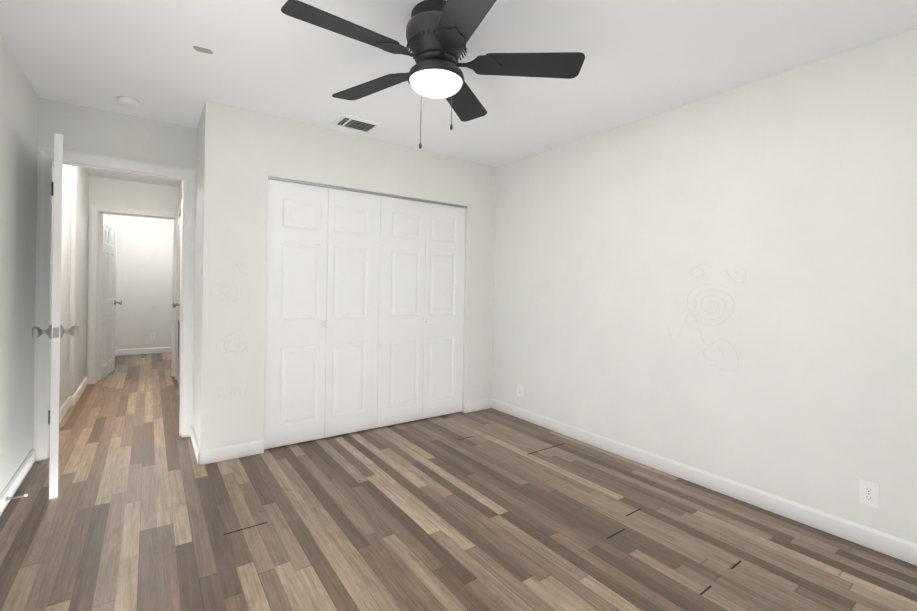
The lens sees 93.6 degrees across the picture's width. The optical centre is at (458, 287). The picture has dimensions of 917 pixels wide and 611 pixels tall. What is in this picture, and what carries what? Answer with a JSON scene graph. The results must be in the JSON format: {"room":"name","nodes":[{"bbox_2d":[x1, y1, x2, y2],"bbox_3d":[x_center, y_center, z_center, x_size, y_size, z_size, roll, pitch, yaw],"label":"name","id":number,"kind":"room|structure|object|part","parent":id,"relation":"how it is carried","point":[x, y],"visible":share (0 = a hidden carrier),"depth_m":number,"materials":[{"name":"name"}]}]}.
{"room":"empty bedroom","nodes":[
{"label":"empty bedroom","id":0,"kind":"room"},
{"bbox_2d":[0,34,88,493],"bbox_3d":[-2.381,-0.044,2.135,0.200,2.440,7.020,1,0,-36],"label":"wall","id":1,"kind":"structure","parent":0,"point":[18,144],"depth_m":2.61,"materials":[{"name":"paint"}]},
{"bbox_2d":[6,494,27,500],"bbox_3d":[-2.382,1.130,2.324,0.081,0.021,0.022,1,0,-36],"label":"doorstop","id":2,"kind":"object","parent":1,"relation":"attached to","point":[19,496],"visible":1,"depth_m":2.32,"materials":[{"name":"silver metal"}]},
{"bbox_2d":[0,448,34,516],"bbox_3d":[-1.593,1.145,1.144,0.013,0.095,4.262,1,0,-36],"label":"baseboard","id":3,"kind":"structure","parent":1,"relation":"attached to","point":[15,482],"depth_m":2.48,"materials":[{"name":"white wood"}]},
{"bbox_2d":[70,396,74,405],"bbox_3d":[-3.752,1.099,4.176,0.043,0.095,0.013,1,0,-36],"label":"baseboard","id":4,"kind":"structure","parent":1,"relation":"attached to","point":[72,400],"depth_m":4.17,"materials":[{"name":"white wood"}]},
{"bbox_2d":[59,376,86,422],"bbox_3d":[-3.639,1.101,4.019,0.043,0.095,2.484,1,0,-36],"label":"baseboard","id":5,"kind":"structure","parent":1,"relation":"attached to","point":[64,408],"depth_m":4.12,"materials":[{"name":"white wood"}]},
{"bbox_2d":[38,97,196,168],"bbox_3d":[-1.472,0.466,3.940,3.655,3.440,0.120,1,0,-36],"label":"wall","id":6,"kind":"structure","parent":0,"point":[85,129],"depth_m":3.12,"materials":[{"name":"paint"}]},
{"bbox_2d":[32,133,78,498],"bbox_3d":[-2.474,0.153,2.691,0.219,2.022,0.793,1,0,-36],"label":"entry door","id":7,"kind":"structure","parent":6,"relation":"in","point":[55,331],"depth_m":2.39,"materials":[{"name":"white wood"}]},
{"bbox_3d":[-2.268,0.249,2.422,0.196,0.079,0.114,1,0,-36],"label":"knob","id":8,"kind":"part","parent":7,"relation":"part of","materials":[{"name":"silver metal"}]},
{"bbox_2d":[33,146,195,461],"bbox_3d":[-2.498,0.116,3.198,0.909,2.109,0.154,1,0,-36],"label":"trim","id":9,"kind":"structure","parent":6,"relation":"attached to","point":[43,300],"depth_m":2.93,"materials":[{"name":"white wood"}]},
{"bbox_2d":[86,176,178,375],"bbox_3d":[-4.045,0.418,5.342,3.400,3.440,0.120,1,0,-36],"label":"wall","id":10,"kind":"structure","parent":0,"point":[122,193],"depth_m":5.26,"materials":[{"name":"paint"}]},
{"bbox_2d":[97,214,121,380],"bbox_3d":[-4.486,0.110,5.560,0.200,2.022,0.754,1,0,-36],"label":"door","id":11,"kind":"structure","parent":10,"relation":"in","point":[107,294],"depth_m":5.45,"materials":[{"name":"white wood"}]},
{"bbox_3d":[-4.669,0.198,5.818,0.195,0.079,0.088,1,0,-36],"label":"knob","id":12,"kind":"part","parent":11,"relation":"part of","materials":[{"name":"silver metal"}]},
{"bbox_2d":[87,204,176,383],"bbox_3d":[-4.007,0.084,5.364,0.908,2.109,0.154,1,0,-36],"label":"door frame","id":13,"kind":"structure","parent":10,"relation":"attached to","point":[92,294],"depth_m":5.09,"materials":[{"name":"white wood"}]},
{"bbox_2d":[105,214,173,349],"bbox_3d":[-5.373,-0.111,7.200,3.400,2.440,0.100,1,0,-36],"label":"wall","id":14,"kind":"structure","parent":0,"point":[144,267],"depth_m":7.21,"materials":[{"name":"paint"}]},
{"bbox_2d":[115,347,171,355],"bbox_3d":[-5.360,1.062,7.158,3.200,0.095,0.013,1,0,-36],"label":"baseboard","id":15,"kind":"structure","parent":14,"relation":"attached to","point":[142,351],"depth_m":7.21,"materials":[{"name":"white wood"}]},
{"bbox_2d":[177,100,222,450],"bbox_3d":[-2.639,0.445,4.247,0.100,3.440,3.300,1,0,-36],"label":"wall","id":16,"kind":"structure","parent":0,"point":[207,277],"depth_m":2.92,"materials":[{"name":"paint"}]},
{"bbox_2d":[173,214,180,384],"bbox_3d":[-3.291,0.133,5.042,0.114,2.022,0.754,1,0,-36],"label":"door","id":17,"kind":"structure","parent":16,"relation":"in","point":[175,304],"depth_m":5.15,"materials":[{"name":"white wood"}]},
{"bbox_2d":[175,200,182,385],"bbox_3d":[-3.234,0.098,5.083,0.134,2.109,0.908,1,0,-36],"label":"trim","id":18,"kind":"structure","parent":16,"relation":"attached to","point":[180,210],"depth_m":5.36,"materials":[{"name":"white wood"}]},
{"bbox_2d":[190,425,199,465],"bbox_3d":[-1.917,1.133,3.131,0.013,0.095,0.655,1,0,-36],"label":"baseboard return","id":19,"kind":"object","parent":16,"relation":"attached to","point":[196,448],"visible":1,"depth_m":3.08,"materials":[{"name":"white wood"}]},
{"bbox_2d":[198,255,201,271],"bbox_3d":[-1.795,-0.167,2.985,0.018,0.114,0.070,1,0,-36],"label":"light switch","id":20,"kind":"object","parent":16,"relation":"attached to","point":[200,263],"visible":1,"depth_m":2.96,"materials":[{"name":"white plastic"}]},
{"bbox_2d":[217,104,495,447],"bbox_3d":[-0.672,0.481,3.691,2.446,3.440,0.100,1,0,-36],"label":"wall","id":21,"kind":"structure","parent":0,"point":[258,148],"depth_m":3.18,"materials":[{"name":"paint"}]},
{"bbox_2d":[198,439,263,464],"bbox_3d":[-1.569,1.140,2.986,0.409,0.095,0.013,1,0,-36],"label":"baseboard","id":22,"kind":"structure","parent":21,"relation":"attached to","point":[214,455],"depth_m":2.98,"materials":[{"name":"white wood"}]},
{"bbox_2d":[268,176,466,207],"bbox_3d":[-0.668,-0.790,3.666,1.798,0.016,0.063,1,0,-36],"label":"door track","id":23,"kind":"object","parent":21,"relation":"attached to","point":[343,188],"visible":0.62,"depth_m":3.53,"materials":[{"name":"metal"}]},
{"bbox_2d":[264,179,327,448],"bbox_3d":[-1.219,0.197,3.257,0.446,1.972,0.082,1,0,-36],"label":"closet door","id":24,"kind":"structure","parent":23,"relation":"hanging from","point":[296,301],"depth_m":3.26,"materials":[{"name":"white wood"}]},
{"bbox_2d":[324,188,380,437],"bbox_3d":[-0.868,0.202,3.539,0.446,1.972,0.034,1,0,-36],"label":"closet door leaf","id":25,"kind":"structure","parent":23,"relation":"hanging from","point":[352,311],"depth_m":3.52,"materials":[{"name":"white wood"}]},
{"bbox_2d":[377,196,425,427],"bbox_3d":[-0.503,0.208,3.801,0.446,1.972,0.034,1,0,-36],"label":"closet door leaf","id":26,"kind":"structure","parent":23,"relation":"hanging from","point":[401,311],"depth_m":3.78,"materials":[{"name":"white wood"}]},
{"bbox_2d":[422,202,465,418],"bbox_3d":[-0.139,0.213,4.063,0.446,1.972,0.034,1,0,-36],"label":"closet door leaf","id":27,"kind":"structure","parent":23,"relation":"hanging from","point":[444,310],"depth_m":4.04,"materials":[{"name":"white wood"}]},
{"bbox_2d":[464,398,491,412],"bbox_3d":[0.201,1.167,4.258,0.350,0.095,0.013,1,0,-36],"label":"baseboard","id":28,"kind":"structure","parent":21,"relation":"attached to","point":[477,405],"depth_m":4.24,"materials":[{"name":"white wood"}]},
{"bbox_2d":[210,256,745,395],"bbox_3d":[-0.002,0.294,2.711,2.506,0.974,2.268,1,0,-36],"label":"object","id":29,"kind":"structure","parent":21,"relation":"attached to","point":[668,331],"depth_m":2.78,"materials":[{"name":"white paint"}]},
{"bbox_2d":[0,352,916,610],"bbox_3d":[-2.107,1.201,3.828,4.800,0.050,9.420,1,0,-36],"label":"floor","id":30,"kind":"structure","parent":0,"point":[143,511],"depth_m":2.15,"materials":[{"name":"laminate"}]},
{"bbox_2d":[0,0,916,186],"bbox_3d":[-2.064,-1.288,3.821,4.800,0.051,9.420,1,0,-36],"label":"ceiling","id":31,"kind":"structure","parent":0,"point":[645,58],"depth_m":2.29,"materials":[{"name":"paint"}]},
{"bbox_2d":[117,96,139,106],"bbox_3d":[-2.220,-1.246,2.897,0.120,0.036,0.120,1,0,-36],"label":"smoke detector","id":32,"kind":"object","parent":31,"relation":"attached to","point":[128,101],"visible":0.98,"depth_m":2.87,"materials":[{"name":"white plastic"}]},
{"bbox_2d":[331,114,381,133],"bbox_3d":[-0.774,-1.234,3.258,0.310,0.012,0.245,1,0,-36],"label":"ceiling vent","id":33,"kind":"object","parent":31,"relation":"in","point":[348,122],"visible":1,"depth_m":3.25,"materials":[{"name":"white metal"}]},
{"bbox_2d":[281,0,584,148],"bbox_3d":[-0.136,-0.924,1.909,1.222,0.601,1.277,1,0,-36],"label":"fan","id":34,"kind":"object","parent":31,"relation":"hanging from","point":[439,33],"visible":1,"depth_m":1.86,"materials":[{"name":"black metal"}]},
{"bbox_3d":[-0.101,-0.902,1.937,0.234,0.050,0.234,1,0,-36],"label":"lamp shade","id":35,"kind":"part","parent":34,"relation":"part of","materials":[{"name":"white glass"}]},
{"bbox_2d":[492,28,916,543],"bbox_3d":[1.257,0.016,3.197,0.100,2.440,4.500,1,0,-36],"label":"wall","id":36,"kind":"structure","parent":0,"point":[792,193],"depth_m":2.53,"materials":[{"name":"paint"}]},
{"bbox_2d":[517,384,522,397],"bbox_3d":[0.577,0.966,4.032,0.008,0.114,0.070,1,0,-36],"label":"outlet","id":37,"kind":"object","parent":36,"relation":"attached to","point":[519,390],"visible":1,"depth_m":4.03,"materials":[{"name":"white plastic"}]},
{"bbox_2d":[492,399,916,565],"bbox_3d":[1.393,1.192,2.886,0.013,0.095,3.607,1,0,-36],"label":"baseboard","id":38,"kind":"structure","parent":36,"relation":"attached to","point":[886,543],"depth_m":2.50,"materials":[{"name":"white wood"}]},
{"bbox_2d":[859,479,878,507],"bbox_3d":[1.981,0.995,2.077,0.008,0.114,0.070,1,0,-36],"label":"outlet","id":39,"kind":"object","parent":36,"relation":"attached to","point":[865,487],"visible":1,"depth_m":2.08,"materials":[{"name":"white plastic"}]}
]}

